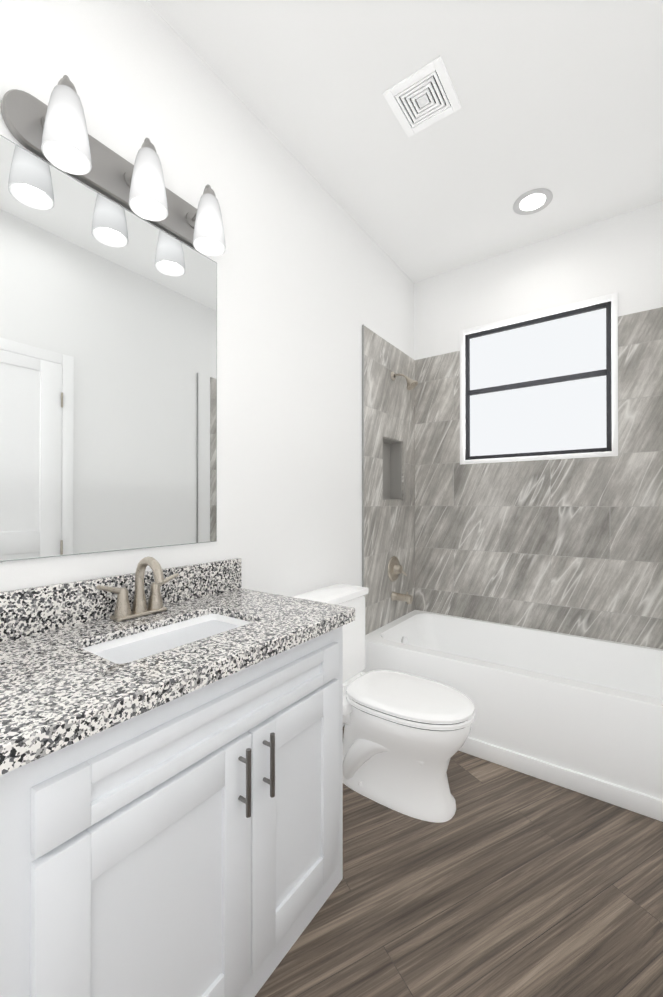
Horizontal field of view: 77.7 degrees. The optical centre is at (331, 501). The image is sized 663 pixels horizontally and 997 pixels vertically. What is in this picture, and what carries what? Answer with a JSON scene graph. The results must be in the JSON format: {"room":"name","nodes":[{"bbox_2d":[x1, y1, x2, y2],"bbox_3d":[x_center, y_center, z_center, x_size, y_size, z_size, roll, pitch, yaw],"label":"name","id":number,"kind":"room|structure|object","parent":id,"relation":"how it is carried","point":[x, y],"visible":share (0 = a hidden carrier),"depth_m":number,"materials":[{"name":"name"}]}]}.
{"room":"bathroom","nodes":[
{"label":"bathroom","id":0,"kind":"room"},
{"bbox_2d":[0,0,413,596],"bbox_3d":[-0.409,-0.201,1.743,0.120,2.900,3.640,0,0,35],"label":"wall","id":1,"kind":"structure","parent":0,"point":[312,277],"depth_m":1.75,"materials":[{"name":"white paint"}]},
{"bbox_2d":[0,135,216,561],"bbox_3d":[-0.645,-0.383,1.298,0.006,1.072,0.700,0,0,35],"label":"mirror","id":2,"kind":"object","parent":1,"relation":"attached to","point":[108,375],"visible":1,"depth_m":1.22,"materials":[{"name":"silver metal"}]},
{"bbox_2d":[0,75,225,255],"bbox_3d":[-0.576,-0.984,1.254,0.174,0.219,0.653,0,0,35],"label":"sconce","id":3,"kind":"object","parent":1,"relation":"attached to","point":[54,132],"visible":1,"depth_m":1.20,"materials":[{"name":"white glass"}]},
{"bbox_2d":[362,324,414,634],"bbox_3d":[0.365,-0.125,2.805,0.108,1.870,0.747,0,0,35],"label":"tiled wall","id":4,"kind":"structure","parent":1,"relation":"attached to","point":[388,468],"depth_m":2.71,"materials":[{"name":"grey tile"}]},
{"bbox_2d":[388,556,406,581],"bbox_3d":[0.447,0.459,2.769,0.063,0.172,0.172,0,0,35],"label":"tub valve","id":5,"kind":"object","parent":4,"relation":"attached to","point":[395,568],"visible":1,"depth_m":2.75,"materials":[{"name":"silver metal"}]},
{"bbox_2d":[391,592,412,603],"bbox_3d":[0.471,0.639,2.739,0.137,0.076,0.062,0,0,35],"label":"tub spout","id":6,"kind":"object","parent":4,"relation":"attached to","point":[407,598],"visible":1,"depth_m":2.72,"materials":[{"name":"silver metal"}]},
{"bbox_2d":[391,372,417,389],"bbox_3d":[0.488,-0.805,2.734,0.177,0.142,0.082,0,0,35],"label":"shower head","id":7,"kind":"object","parent":4,"relation":"attached to","point":[411,384],"visible":1,"depth_m":2.71},
{"bbox_2d":[146,0,662,282],"bbox_3d":[0.293,-1.704,1.254,1.840,0.100,3.640,0,0,35],"label":"ceiling","id":8,"kind":"structure","parent":0,"point":[561,101],"depth_m":1.72,"materials":[{"name":"white paint"}]},
{"bbox_2d":[383,56,460,137],"bbox_3d":[0.376,-1.645,1.691,0.240,0.011,0.240,0,0,35],"label":"ceiling vent","id":9,"kind":"object","parent":8,"relation":"in","point":[422,98],"visible":1,"depth_m":1.68,"materials":[{"name":"white"}]},
{"bbox_2d":[513,188,552,214],"bbox_3d":[1.107,-1.644,2.266,0.198,0.008,0.198,0,0,35],"label":"recessed light","id":10,"kind":"object","parent":8,"relation":"in","point":[532,201],"visible":1,"depth_m":2.26,"materials":[{"name":"grey"}]},
{"bbox_2d":[255,725,662,996],"bbox_3d":[0.293,1.296,1.239,1.840,0.100,3.640,0,0,35],"label":"floor","id":11,"kind":"structure","parent":0,"point":[505,882],"depth_m":1.28,"materials":[{"name":"wood"}]},
{"bbox_2d":[0,557,354,996],"bbox_3d":[-0.421,0.706,1.116,0.572,1.080,0.954,0,0,35],"label":"bathroom vanity","id":12,"kind":"object","parent":11,"relation":"on","point":[171,782],"visible":1,"depth_m":0.90,"materials":[{"name":"white paint"}]},
{"bbox_2d":[293,584,474,822],"bbox_3d":[0.227,0.848,1.827,0.794,0.803,0.464,0,0,35],"label":"toilet","id":13,"kind":"object","parent":11,"relation":"on","point":[405,736],"visible":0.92,"depth_m":1.68,"materials":[{"name":"white ceramic"}]},
{"bbox_2d":[363,610,662,821],"bbox_3d":[1.033,1.029,2.287,1.592,0.444,0.829,0,0,35],"label":"bathtub","id":14,"kind":"object","parent":11,"relation":"on","point":[581,715],"visible":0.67,"depth_m":1.96,"materials":[{"name":"white ceramic"}]},
{"bbox_2d":[414,201,662,359],"bbox_3d":[1.309,-0.197,2.683,1.600,2.900,0.120,0,0,35],"label":"wall","id":15,"kind":"structure","parent":0,"point":[621,255],"depth_m":2.57,"materials":[{"name":"white paint"}]},
{"bbox_2d":[460,293,617,464],"bbox_3d":[1.295,-0.727,2.657,0.910,0.940,0.084,0,0,35],"label":"window","id":16,"kind":"structure","parent":15,"relation":"in","point":[540,385],"depth_m":2.62,"materials":[{"name":"white glass"}]},
{"bbox_2d":[415,307,662,648],"bbox_3d":[1.271,-0.124,2.629,1.600,1.866,0.012,0,0,35],"label":"tiled wall","id":17,"kind":"structure","parent":15,"relation":"attached to","point":[573,546],"depth_m":2.55,"materials":[{"name":"grey tile"}]}
]}

